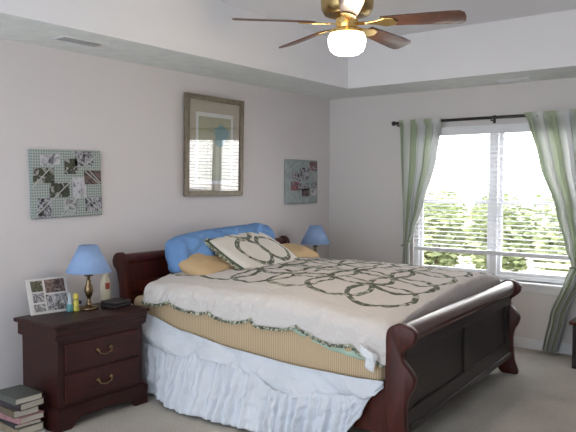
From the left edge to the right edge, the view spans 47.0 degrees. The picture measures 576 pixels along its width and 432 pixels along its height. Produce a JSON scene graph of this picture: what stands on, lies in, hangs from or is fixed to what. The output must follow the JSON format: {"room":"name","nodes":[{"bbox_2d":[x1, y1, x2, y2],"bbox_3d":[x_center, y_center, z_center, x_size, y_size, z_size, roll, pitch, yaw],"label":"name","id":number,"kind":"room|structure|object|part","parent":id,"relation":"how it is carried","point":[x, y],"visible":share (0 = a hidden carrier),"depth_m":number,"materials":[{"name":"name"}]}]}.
{"room":"bedroom","nodes":[
{"label":"bedroom","id":0,"kind":"room"},
{"bbox_2d":[0,38,329,388],"bbox_3d":[-1.846,-0.263,4.428,0.120,3.100,7.720,2,3,37],"label":"wall","id":1,"kind":"structure","parent":0,"point":[130,113],"depth_m":5.07,"materials":[{"name":"paint"}]},
{"bbox_2d":[29,149,102,218],"bbox_3d":[-1.558,-0.230,4.681,0.036,0.474,0.572,2,5,37],"label":"photo board","id":2,"kind":"object","parent":1,"relation":"attached to","point":[63,183],"visible":1,"depth_m":4.65,"materials":[{"name":"fabric"}]},
{"bbox_2d":[33,168,53,182],"bbox_3d":[-1.664,-0.275,4.516,0.002,0.104,0.160,2,5,37],"label":"photo","id":3,"kind":"object","parent":2,"relation":"attached to","point":[40,175],"depth_m":4.51},
{"bbox_2d":[38,198,51,217],"bbox_3d":[-1.662,-0.055,4.530,0.002,0.138,0.103,2,5,37],"label":"photo","id":4,"kind":"object","parent":2,"relation":"attached to","point":[44,204],"depth_m":4.53},
{"bbox_2d":[40,154,59,165],"bbox_3d":[-1.634,-0.387,4.550,0.002,0.076,0.148,2,7,37],"label":"photo","id":5,"kind":"object","parent":2,"relation":"on","point":[45,159],"depth_m":4.55},
{"bbox_2d":[49,183,69,197],"bbox_3d":[-1.590,-0.180,4.617,0.002,0.100,0.160,2,5,37],"label":"photo","id":6,"kind":"object","parent":2,"relation":"attached to","point":[56,190],"depth_m":4.62},
{"bbox_2d":[64,158,76,173],"bbox_3d":[-1.534,-0.351,4.684,0.002,0.109,0.103,2,5,37],"label":"photo","id":7,"kind":"object","parent":2,"relation":"attached to","point":[70,164],"depth_m":4.68},
{"bbox_2d":[64,199,77,214],"bbox_3d":[-1.536,-0.067,4.695,0.002,0.109,0.108,2,5,37],"label":"photo","id":8,"kind":"object","parent":2,"relation":"attached to","point":[70,205],"depth_m":4.69},
{"bbox_2d":[72,177,86,197],"bbox_3d":[-1.492,-0.203,4.746,0.002,0.147,0.108,2,7,37],"label":"photo","id":9,"kind":"object","parent":2,"relation":"attached to","point":[79,184],"depth_m":4.74},
{"bbox_2d":[75,151,92,165],"bbox_3d":[-1.467,-0.412,4.769,0.002,0.104,0.154,2,5,37],"label":"photo","id":10,"kind":"object","parent":2,"relation":"on","point":[82,158],"depth_m":4.77},
{"bbox_2d":[84,171,100,183],"bbox_3d":[-1.424,-0.281,4.832,0.002,0.100,0.142,2,5,37],"label":"photo","id":11,"kind":"object","parent":2,"relation":"attached to","point":[90,177],"depth_m":4.83},
{"bbox_2d":[85,197,101,210],"bbox_3d":[-1.419,-0.087,4.849,0.002,0.100,0.142,2,5,37],"label":"photo","id":12,"kind":"object","parent":2,"relation":"attached to","point":[91,203],"depth_m":4.84},
{"bbox_2d":[51,35,107,47],"bbox_3d":[-1.366,-1.144,4.363,0.140,0.012,0.340,2,3,37],"label":"air vent","id":13,"kind":"object","parent":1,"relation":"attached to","point":[64,38],"visible":1,"depth_m":4.34,"materials":[{"name":"white metal"}]},
{"bbox_2d":[183,92,243,195],"bbox_3d":[-0.642,-0.611,5.841,0.030,0.868,0.735,4,4,37],"label":"framed picture","id":14,"kind":"object","parent":1,"relation":"attached to","point":[213,126],"visible":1,"depth_m":5.82,"materials":[{"name":"glass"}]},
{"bbox_2d":[198,116,230,180],"bbox_3d":[-0.644,-0.589,5.844,0.002,0.553,0.410,4,4,37],"label":"print","id":15,"kind":"object","parent":14,"relation":"attached to","point":[214,132],"depth_m":5.84},
{"bbox_2d":[0,0,575,99],"bbox_3d":[0.061,-1.347,2.857,4.750,0.540,7.600,2,3,37],"label":"soffit","id":16,"kind":"object","parent":1,"relation":"attached to","point":[197,37],"depth_m":5.40,"materials":[{"name":"paint"}]},
{"bbox_2d":[284,159,317,203],"bbox_3d":[0.141,-0.358,6.919,0.036,0.453,0.557,2,3,37],"label":"photo board","id":17,"kind":"object","parent":1,"relation":"attached to","point":[300,176],"visible":1,"depth_m":6.88,"materials":[{"name":"teal fabric"}]},
{"bbox_2d":[291,182,299,190],"bbox_3d":[0.075,-0.307,6.812,0.002,0.091,0.144,2,3,37],"label":"photo","id":18,"kind":"object","parent":17,"relation":"attached to","point":[295,186],"depth_m":6.81},
{"bbox_2d":[292,172,299,180],"bbox_3d":[0.082,-0.407,6.816,0.002,0.091,0.144,2,3,37],"label":"photo","id":19,"kind":"object","parent":17,"relation":"on","point":[295,175],"depth_m":6.81},
{"bbox_2d":[300,183,308,189],"bbox_3d":[0.172,-0.304,6.940,0.002,0.072,0.178,2,3,37],"label":"photo","id":20,"kind":"object","parent":17,"relation":"on","point":[303,186],"depth_m":6.94},
{"bbox_2d":[300,167,309,180],"bbox_3d":[0.176,-0.438,6.939,0.002,0.131,0.166,2,9,37],"label":"photo","id":21,"kind":"object","parent":17,"relation":"on","point":[304,171],"depth_m":6.94},
{"bbox_2d":[302,189,308,196],"bbox_3d":[0.186,-0.246,6.961,0.002,0.082,0.133,2,3,37],"label":"photo","id":22,"kind":"object","parent":17,"relation":"attached to","point":[305,192],"depth_m":6.96},
{"bbox_2d":[309,162,316,170],"bbox_3d":[0.269,-0.529,7.056,0.002,0.095,0.139,2,3,37],"label":"photo","id":23,"kind":"object","parent":17,"relation":"attached to","point":[312,165],"depth_m":7.05},
{"bbox_2d":[311,189,315,194],"bbox_3d":[0.275,-0.254,7.078,0.002,0.068,0.094,2,3,37],"label":"photo","id":24,"kind":"object","parent":17,"relation":"attached to","point":[313,191],"depth_m":7.07},
{"bbox_2d":[311,183,316,187],"bbox_3d":[0.280,-0.326,7.081,0.002,0.059,0.111,2,3,37],"label":"photo","id":25,"kind":"object","parent":17,"relation":"on","point":[313,185],"depth_m":7.08},
{"bbox_2d":[43,346,575,431],"bbox_3d":[0.044,1.406,3.070,4.870,0.100,7.720,2,3,37],"label":"floor","id":26,"kind":"structure","parent":0,"point":[541,397],"depth_m":4.42,"materials":[{"name":"beige carpet"}]},
{"bbox_2d":[13,303,149,431],"bbox_3d":[-1.340,0.962,4.380,0.436,0.658,0.756,2,3,36],"label":"nightstand","id":27,"kind":"object","parent":26,"relation":"on","point":[82,362],"visible":0.91,"depth_m":4.17,"materials":[{"name":"brown wood"}]},
{"bbox_2d":[25,276,68,315],"bbox_3d":[-1.574,0.523,4.359,0.275,0.222,0.088,-3,4,-45],"label":"collage frame","id":28,"kind":"object","parent":27,"relation":"on","point":[45,295],"visible":0.87,"depth_m":4.35,"materials":[{"name":"white painted wood"},{"name":"paper"},{"name":"glass"}]},
{"bbox_2d":[30,280,42,292],"bbox_3d":[-1.637,0.459,4.318,0.077,0.073,0.002,-3,-16,-45],"label":"photo","id":29,"kind":"object","parent":28,"relation":"attached to","point":[36,286],"depth_m":4.32},
{"bbox_2d":[32,293,44,302],"bbox_3d":[-1.619,0.532,4.303,0.077,0.061,0.002,-3,-16,-45],"label":"photo","id":30,"kind":"object","parent":28,"relation":"attached to","point":[39,297],"depth_m":4.30},
{"bbox_2d":[34,304,46,312],"bbox_3d":[-1.603,0.596,4.290,0.077,0.049,0.002,-3,-16,-45],"label":"photo","id":31,"kind":"object","parent":28,"relation":"attached to","point":[40,307],"depth_m":4.29},
{"bbox_2d":[44,278,65,292],"bbox_3d":[-1.549,0.461,4.403,0.135,0.089,0.002,-3,-16,-45],"label":"photo","id":32,"kind":"object","parent":28,"relation":"attached to","point":[51,285],"depth_m":4.40},
{"bbox_2d":[46,293,67,310],"bbox_3d":[-1.524,0.565,4.380,0.143,0.106,0.002,-3,-16,-45],"label":"photo","id":33,"kind":"object","parent":28,"relation":"attached to","point":[54,301],"depth_m":4.38},
{"bbox_2d":[66,292,72,311],"bbox_3d":[-1.444,0.567,4.387,0.044,0.130,0.044,2,3,37],"label":"bottle","id":34,"kind":"object","parent":27,"relation":"on","point":[69,302],"visible":1,"depth_m":4.37,"materials":[{"name":"teal plastic"}]},
{"bbox_2d":[73,293,81,310],"bbox_3d":[-1.408,0.571,4.418,0.048,0.120,0.061,2,3,37],"label":"figurine","id":35,"kind":"object","parent":27,"relation":"on","point":[76,302],"visible":1,"depth_m":4.40,"materials":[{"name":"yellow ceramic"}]},
{"bbox_3d":[-1.335,0.702,4.365,0.408,0.084,0.716,2,3,36],"label":"cornice","id":36,"kind":"part","parent":27,"relation":"part of","materials":[{"name":"brown wood"}]},
{"bbox_2d":[65,244,111,310],"bbox_3d":[-1.346,0.412,4.475,0.303,0.433,0.303,2,3,37],"label":"table lamp","id":37,"kind":"object","parent":27,"relation":"on","point":[88,260],"visible":1,"depth_m":4.40,"materials":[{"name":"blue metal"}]},
{"bbox_3d":[-1.346,0.286,4.469,0.303,0.181,0.303,2,3,37],"label":"lamp shade","id":38,"kind":"part","parent":37,"relation":"part of","materials":[{"name":"blue fabric"}]},
{"bbox_3d":[-1.192,0.859,4.269,0.022,0.175,0.580,2,3,36],"label":"drawer","id":39,"kind":"part","parent":27,"relation":"part of","materials":[{"name":"brown wood"}]},
{"bbox_3d":[-1.192,1.051,4.278,0.022,0.180,0.580,2,3,36],"label":"drawer","id":40,"kind":"part","parent":27,"relation":"part of","materials":[{"name":"brown wood"}]},
{"bbox_3d":[-1.177,1.055,4.267,0.034,0.052,0.130,2,3,36],"label":"handle","id":41,"kind":"part","parent":27,"relation":"part of","materials":[{"name":"gold metal"}]},
{"bbox_3d":[-1.176,0.862,4.258,0.034,0.051,0.130,2,3,36],"label":"handle","id":42,"kind":"part","parent":27,"relation":"part of","materials":[{"name":"gold metal"}]},
{"bbox_2d":[100,273,110,302],"bbox_3d":[-1.307,0.499,4.745,0.057,0.234,0.086,2,3,37],"label":"lotion bottle","id":43,"kind":"object","parent":27,"relation":"on","point":[105,285],"visible":0.7,"depth_m":4.72,"materials":[{"name":"beige plastic"}]},
{"bbox_2d":[100,298,130,308],"bbox_3d":[-1.188,0.601,4.577,0.140,0.046,0.160,1,3,25],"label":"case","id":44,"kind":"object","parent":27,"relation":"on","point":[114,303],"visible":1,"depth_m":4.53,"materials":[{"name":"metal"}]},
{"bbox_3d":[-1.188,0.589,4.577,0.136,0.022,0.156,1,3,25],"label":"lid","id":45,"kind":"part","parent":44,"relation":"part of","materials":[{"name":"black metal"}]},
{"bbox_2d":[113,235,521,431],"bbox_3d":[0.297,0.763,5.083,2.436,0.997,2.124,2,3,36],"label":"sleigh bed","id":46,"kind":"object","parent":26,"relation":"on","point":[433,358],"visible":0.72,"depth_m":4.19,"materials":[{"name":"brown wood"}]},
{"bbox_3d":[-1.221,0.768,4.910,0.170,0.997,0.050,2,3,36],"label":"headboard post","id":47,"kind":"part","parent":46,"relation":"part of","materials":[{"name":"brown wood"}]},
{"bbox_3d":[-0.589,0.690,5.715,0.040,0.480,2.000,2,3,36],"label":"panel frame","id":48,"kind":"part","parent":46,"relation":"part of","materials":[{"name":"brown wood"}]},
{"bbox_3d":[-0.615,0.694,5.734,0.065,0.770,2.000,2,3,36],"label":"headboard","id":49,"kind":"part","parent":46,"relation":"part of","materials":[{"name":"brown wood"}]},
{"bbox_2d":[131,304,383,431],"bbox_3d":[-0.391,0.973,4.177,2.113,0.641,0.232,2,3,36],"label":"bed skirt","id":50,"kind":"object","parent":46,"relation":"hanging from","point":[191,374],"visible":0.91,"depth_m":4.11,"materials":[{"name":"white fabric"}]},
{"bbox_3d":[-0.026,0.692,6.574,0.170,0.997,0.050,2,3,36],"label":"headboard post","id":51,"kind":"part","parent":46,"relation":"part of","materials":[{"name":"brown wood"}]},
{"bbox_3d":[-0.320,1.038,4.288,2.138,0.280,0.030,2,3,36],"label":"rail","id":52,"kind":"part","parent":46,"relation":"part of","materials":[{"name":"brown wood"}]},
{"bbox_3d":[0.613,0.957,3.596,0.178,0.750,0.060,2,3,34],"label":"footboard post","id":53,"kind":"part","parent":46,"relation":"part of","materials":[{"name":"brown wood"}]},
{"bbox_3d":[1.179,0.905,4.455,0.095,0.505,2.000,2,3,34],"label":"panel frame","id":54,"kind":"part","parent":46,"relation":"part of","materials":[{"name":"brown wood"}]},
{"bbox_3d":[1.175,0.863,4.456,0.065,0.540,2.000,2,3,34],"label":"footboard","id":55,"kind":"part","parent":46,"relation":"part of","materials":[{"name":"brown wood"}]},
{"bbox_3d":[1.767,0.879,5.301,0.178,0.750,0.060,2,3,34],"label":"footboard post","id":56,"kind":"part","parent":46,"relation":"part of","materials":[{"name":"brown wood"}]},
{"bbox_3d":[0.282,0.988,5.103,2.045,0.205,1.970,2,3,36],"label":"box spring","id":57,"kind":"object","parent":46,"relation":"on","visible":0},
{"bbox_2d":[134,295,385,381],"bbox_3d":[0.279,0.731,5.094,2.055,0.310,2.040,2,3,36],"label":"mattress","id":58,"kind":"object","parent":57,"relation":"on","point":[289,347],"visible":0.2,"depth_m":4.12,"materials":[{"name":"beige fabric"}]},
{"bbox_2d":[165,223,274,272],"bbox_3d":[-0.525,0.260,5.522,0.381,0.371,1.360,2,3,33],"label":"pillow","id":59,"kind":"object","parent":58,"relation":"on","point":[179,248],"visible":0.39,"depth_m":5.07,"materials":[{"name":"blue fabric"}]},
{"bbox_2d":[141,257,500,372],"bbox_3d":[0.338,0.587,5.013,1.961,0.416,2.176,2,3,36],"label":"comforter","id":60,"kind":"object","parent":58,"relation":"on","point":[340,304],"visible":0.88,"depth_m":4.29,"materials":[{"name":"fabric"}]},
{"bbox_2d":[178,253,233,274],"bbox_3d":[-0.526,0.387,5.177,0.345,0.226,0.740,2,3,35],"label":"pillow","id":61,"kind":"object","parent":60,"relation":"on","point":[198,263],"visible":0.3,"depth_m":4.92,"materials":[{"name":"beige fabric"}]},
{"bbox_2d":[203,232,298,269],"bbox_3d":[-0.258,0.299,5.409,0.525,0.322,0.940,2,3,28],"label":"pillow sham","id":62,"kind":"object","parent":60,"relation":"on","point":[244,250],"visible":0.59,"depth_m":5.23,"materials":[{"name":"fabric"}]},
{"bbox_3d":[-0.271,0.704,4.192,1.932,0.205,0.050,2,3,36],"label":"ruffle trim","id":63,"kind":"part","parent":60,"relation":"part of","materials":[{"name":"fabric"}]},
{"bbox_2d":[281,243,318,257],"bbox_3d":[-0.048,0.346,5.905,0.353,0.170,0.780,2,3,34],"label":"pillow","id":64,"kind":"object","parent":60,"relation":"on","point":[298,250],"visible":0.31,"depth_m":5.97,"materials":[{"name":"beige fabric"}]},
{"bbox_2d":[569,317,575,368],"bbox_3d":[2.628,1.058,5.373,0.600,0.390,0.315,2,3,37],"label":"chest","id":65,"kind":"object","parent":26,"relation":"on","point":[573,321],"visible":1,"depth_m":5.42,"materials":[{"name":"brown wood"}]},
{"bbox_3d":[2.629,0.878,5.365,0.600,0.030,0.315,2,3,37],"label":"lid","id":66,"kind":"part","parent":65,"relation":"part of","materials":[{"name":"brown wood"}]},
{"bbox_3d":[-1.622,1.295,4.013,0.200,0.027,0.270,-3,4,-45],"label":"book","id":67,"kind":"object","parent":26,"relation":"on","visible":0},
{"bbox_2d":[0,420,43,431],"bbox_3d":[-1.621,1.260,4.000,0.250,0.044,0.170,2,3,36],"label":"book","id":68,"kind":"object","parent":67,"relation":"on","point":[39,426],"visible":0.53,"depth_m":3.94,"materials":[{"name":"beige paper"}]},
{"bbox_2d":[0,418,41,428],"bbox_3d":[-1.624,1.226,4.005,0.240,0.024,0.165,3,4,43],"label":"book","id":69,"kind":"object","parent":68,"relation":"on","point":[8,423],"visible":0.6,"depth_m":3.93,"materials":[{"name":"white paper"}]},
{"bbox_2d":[0,409,44,424],"bbox_3d":[-1.615,1.195,4.002,0.240,0.037,0.165,2,3,34],"label":"book","id":70,"kind":"object","parent":69,"relation":"on","point":[28,418],"visible":0.6,"depth_m":3.93,"materials":[{"name":"pink paper"}]},
{"bbox_2d":[0,406,38,418],"bbox_3d":[-1.636,1.156,4.001,0.235,0.042,0.160,2,4,41],"label":"book","id":71,"kind":"object","parent":70,"relation":"on","point":[8,412],"visible":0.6,"depth_m":3.92,"materials":[{"name":"beige paper"}]},
{"bbox_2d":[0,396,44,411],"bbox_3d":[-1.621,1.115,4.003,0.245,0.042,0.170,2,3,31],"label":"book","id":72,"kind":"object","parent":71,"relation":"on","point":[25,406],"visible":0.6,"depth_m":3.93,"materials":[{"name":"white paper"}]},
{"bbox_2d":[0,385,42,405],"bbox_3d":[-1.624,1.076,3.991,0.250,0.037,0.175,2,3,39],"label":"book","id":73,"kind":"object","parent":72,"relation":"on","point":[19,394],"visible":1,"depth_m":3.95,"materials":[{"name":"grey paper"}]},
{"bbox_3d":[0.450,0.852,6.806,0.436,0.658,0.756,2,3,37],"label":"nightstand","id":74,"kind":"object","parent":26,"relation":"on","visible":0},
{"bbox_2d":[300,225,330,253],"bbox_3d":[0.276,0.312,6.663,0.303,0.433,0.303,2,3,37],"label":"table lamp","id":75,"kind":"object","parent":74,"relation":"on","point":[315,235],"visible":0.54,"depth_m":6.57,"materials":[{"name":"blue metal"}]},
{"bbox_3d":[0.276,0.187,6.657,0.303,0.181,0.303,2,3,37],"label":"lamp shade","id":76,"kind":"part","parent":75,"relation":"part of","materials":[{"name":"blue fabric"}]},
{"bbox_2d":[216,0,575,39],"bbox_3d":[0.065,-1.567,2.845,3.543,0.100,6.403,2,3,37],"label":"ceiling","id":77,"kind":"structure","parent":0,"point":[476,11],"depth_m":5.20,"materials":[{"name":"paint"}]},
{"bbox_2d":[232,0,466,55],"bbox_3d":[0.370,-1.241,3.817,1.277,0.640,1.232,2,3,37],"label":"ceiling fan","id":78,"kind":"object","parent":77,"relation":"hanging from","point":[347,39],"visible":1,"depth_m":3.70,"materials":[{"name":"gold metal"}]},
{"bbox_3d":[-0.080,-1.083,3.679,0.464,0.052,0.128,-1,3,-16],"label":"blade","id":79,"kind":"part","parent":78,"relation":"part of","materials":[{"name":"brown wood"}]},
{"bbox_3d":[0.103,-1.105,4.152,0.128,0.052,0.464,-2,3,-34],"label":"blade","id":80,"kind":"part","parent":78,"relation":"part of","materials":[{"name":"brown wood"}]},
{"bbox_3d":[0.337,-0.981,3.795,0.218,0.122,0.218,2,3,37],"label":"glass globe","id":81,"kind":"part","parent":78,"relation":"part of"},
{"bbox_3d":[0.313,-1.067,3.359,0.128,0.052,0.464,0,3,2],"label":"blade","id":82,"kind":"part","parent":78,"relation":"part of","materials":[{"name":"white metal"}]},
{"bbox_3d":[0.612,-1.103,4.122,0.128,0.052,0.465,2,3,37],"label":"blade","id":83,"kind":"part","parent":78,"relation":"part of","materials":[{"name":"brown wood"}]},
{"bbox_3d":[0.740,-1.079,3.634,0.464,0.052,0.128,1,3,20],"label":"blade","id":84,"kind":"part","parent":78,"relation":"part of","materials":[{"name":"brown wood"}]},
{"bbox_2d":[329,77,575,343],"bbox_3d":[2.390,-0.328,5.984,4.750,3.100,0.120,2,3,37],"label":"wall","id":85,"kind":"structure","parent":0,"point":[366,196],"depth_m":6.92,"materials":[{"name":"paint"}]},
{"bbox_2d":[391,114,537,126],"bbox_3d":[1.925,-0.905,6.161,2.118,0.075,0.119,2,3,37],"label":"curtain rod","id":86,"kind":"object","parent":85,"relation":"attached to","point":[494,117],"visible":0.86,"depth_m":6.21,"materials":[{"name":"black metal"}]},
{"bbox_2d":[399,118,441,263],"bbox_3d":[1.318,0.105,6.639,0.453,2.130,0.125,2,3,31],"label":"curtain","id":87,"kind":"object","parent":86,"relation":"hanging from","point":[420,138],"visible":0.73,"depth_m":6.63,"materials":[{"name":"green fabric"}]},
{"bbox_2d":[524,109,575,352],"bbox_3d":[2.397,0.146,5.806,0.675,2.130,0.126,2,3,37],"label":"curtain","id":88,"kind":"object","parent":86,"relation":"hanging from","point":[553,133],"visible":1,"depth_m":5.80,"materials":[{"name":"green fabric"}]},
{"bbox_2d":[415,132,565,295],"bbox_3d":[1.960,-0.085,6.290,1.750,1.555,0.160,2,3,37],"label":"window","id":89,"kind":"structure","parent":85,"relation":"in","point":[530,282],"depth_m":6.28,"materials":[{"name":"plastic"}]},
{"bbox_3d":[1.649,0.194,6.572,0.740,0.700,0.022,2,3,37],"label":"sash","id":90,"kind":"part","parent":89,"relation":"part of","materials":[{"name":"plastic"}]},
{"bbox_3d":[1.665,-0.479,6.560,0.740,0.705,0.022,2,3,37],"label":"sash","id":91,"kind":"part","parent":89,"relation":"part of","materials":[{"name":"glass"}]},
{"bbox_2d":[414,123,568,259],"bbox_3d":[1.920,-0.243,6.229,1.580,1.223,0.056,2,3,37],"label":"window blind","id":92,"kind":"object","parent":89,"relation":"attached to","point":[513,127],"visible":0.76,"depth_m":6.23,"materials":[{"name":"plastic"}]},
{"bbox_3d":[1.889,-0.220,6.223,0.004,1.140,0.002,2,3,37],"label":"ladder cord","id":93,"kind":"part","parent":92,"relation":"part of","materials":[{"name":"white fabric"}]},
{"bbox_3d":[1.919,0.348,6.257,1.580,0.038,0.056,2,3,37],"label":"rail","id":94,"kind":"part","parent":92,"relation":"part of","materials":[{"name":"plastic"}]},
{"bbox_3d":[1.937,-0.218,6.187,0.004,1.140,0.002,2,3,37],"label":"ladder cord","id":95,"kind":"part","parent":92,"relation":"part of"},
{"bbox_3d":[2.314,-0.454,6.069,0.750,0.705,0.022,2,3,37],"label":"sash","id":96,"kind":"part","parent":89,"relation":"part of","materials":[{"name":"glass"}]},
{"bbox_3d":[1.950,0.647,6.313,1.750,0.090,0.130,2,3,37],"label":"sill","id":97,"kind":"part","parent":89,"relation":"part of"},
{"bbox_3d":[2.298,0.218,6.080,0.750,0.700,0.022,2,3,37],"label":"sash","id":98,"kind":"part","parent":89,"relation":"part of","materials":[{"name":"plastic"}]},
{"bbox_2d":[496,77,532,82],"bbox_3d":[2.019,-1.210,5.906,0.290,0.012,0.130,2,3,37],"label":"air vent","id":99,"kind":"object","parent":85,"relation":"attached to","point":[524,78],"visible":1,"depth_m":5.88,"materials":[{"name":"white metal"}]},
{"bbox_2d":[514,336,571,354],"bbox_3d":[2.346,1.176,6.001,4.720,0.095,0.015,2,3,37],"label":"baseboard","id":100,"kind":"structure","parent":85,"relation":"attached to","point":[530,343],"depth_m":6.06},
{"label":"outside","id":101,"kind":"structure","parent":0,"visible":0},
{"bbox_2d":[452,252,547,272],"bbox_3d":[11.147,1.117,18.247,36.000,0.100,29.880,2,3,37],"label":"ground","id":102,"kind":"structure","parent":101,"point":[463,264],"depth_m":15.70,"materials":[{"name":"white"}]},
{"bbox_2d":[424,196,465,263],"bbox_3d":[3.305,0.396,14.446,1.635,1.678,1.385,2,3,37],"label":"shrub","id":103,"kind":"object","parent":102,"relation":"on","point":[434,207],"visible":0.06,"depth_m":14.22,"materials":[{"name":"green plant"}]},
{"bbox_2d":[423,195,467,266],"bbox_3d":[2.751,0.445,12.834,1.579,1.729,1.363,2,3,37],"label":"shrub","id":104,"kind":"object","parent":102,"relation":"on","point":[429,257],"visible":0.41,"depth_m":12.48,"materials":[{"name":"green plant"}]},
{"bbox_2d":[426,189,468,256],"bbox_3d":[3.792,0.242,16.212,1.572,1.821,1.385,2,3,37],"label":"shrub","id":105,"kind":"object","parent":102,"relation":"on","point":[439,190],"visible":0.02,"depth_m":16.02,"materials":[{"name":"green plant"}]},
{"bbox_2d":[453,200,539,272],"bbox_3d":[3.817,0.524,12.018,1.626,1.652,1.341,2,3,37],"label":"shrub","id":106,"kind":"object","parent":102,"relation":"on","point":[518,263],"visible":0.51,"depth_m":11.82,"materials":[{"name":"green plant"}]},
{"bbox_2d":[473,196,526,235],"bbox_3d":[4.849,0.337,15.416,1.536,1.711,1.376,2,3,37],"label":"shrub","id":107,"kind":"object","parent":102,"relation":"on","point":[504,196],"visible":0.02,"depth_m":15.21,"materials":[{"name":"green plant"}]},
{"bbox_2d":[464,190,537,266],"bbox_3d":[4.342,0.365,13.606,1.474,1.821,1.445,-1,3,-16],"label":"shrub","id":108,"kind":"object","parent":102,"relation":"on","point":[513,191],"visible":0.07,"depth_m":13.45,"materials":[{"name":"green plant"}]},
{"bbox_2d":[527,195,552,232],"bbox_3d":[5.926,0.353,14.583,1.598,1.761,1.326,2,3,37],"label":"shrub","id":109,"kind":"object","parent":102,"relation":"on","point":[537,196],"visible":0.03,"depth_m":14.72,"materials":[{"name":"green plant"}]},
{"bbox_2d":[528,200,558,269],"bbox_3d":[5.392,0.458,12.839,1.689,1.713,1.404,2,3,37],"label":"shrub","id":110,"kind":"object","parent":102,"relation":"on","point":[547,210],"visible":0.04,"depth_m":12.92,"materials":[{"name":"green plant"}]},
{"bbox_2d":[526,258,570,275],"bbox_3d":[4.018,1.030,9.653,1.200,0.850,0.430,2,3,37],"label":"garden bench","id":111,"kind":"object","parent":102,"relation":"on","point":[530,263],"visible":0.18,"depth_m":9.97,"materials":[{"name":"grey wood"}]},
{"bbox_3d":[3.698,1.007,10.140,0.060,0.850,0.040,2,3,37],"label":"leg","id":112,"kind":"part","parent":111,"relation":"part of","materials":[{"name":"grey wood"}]},
{"bbox_2d":[530,206,570,271],"bbox_3d":[4.895,0.530,11.198,1.670,1.720,1.368,2,3,37],"label":"shrub","id":113,"kind":"object","parent":102,"relation":"on","point":[551,210],"visible":0.25,"depth_m":11.24,"materials":[{"name":"green plant"}]}
]}

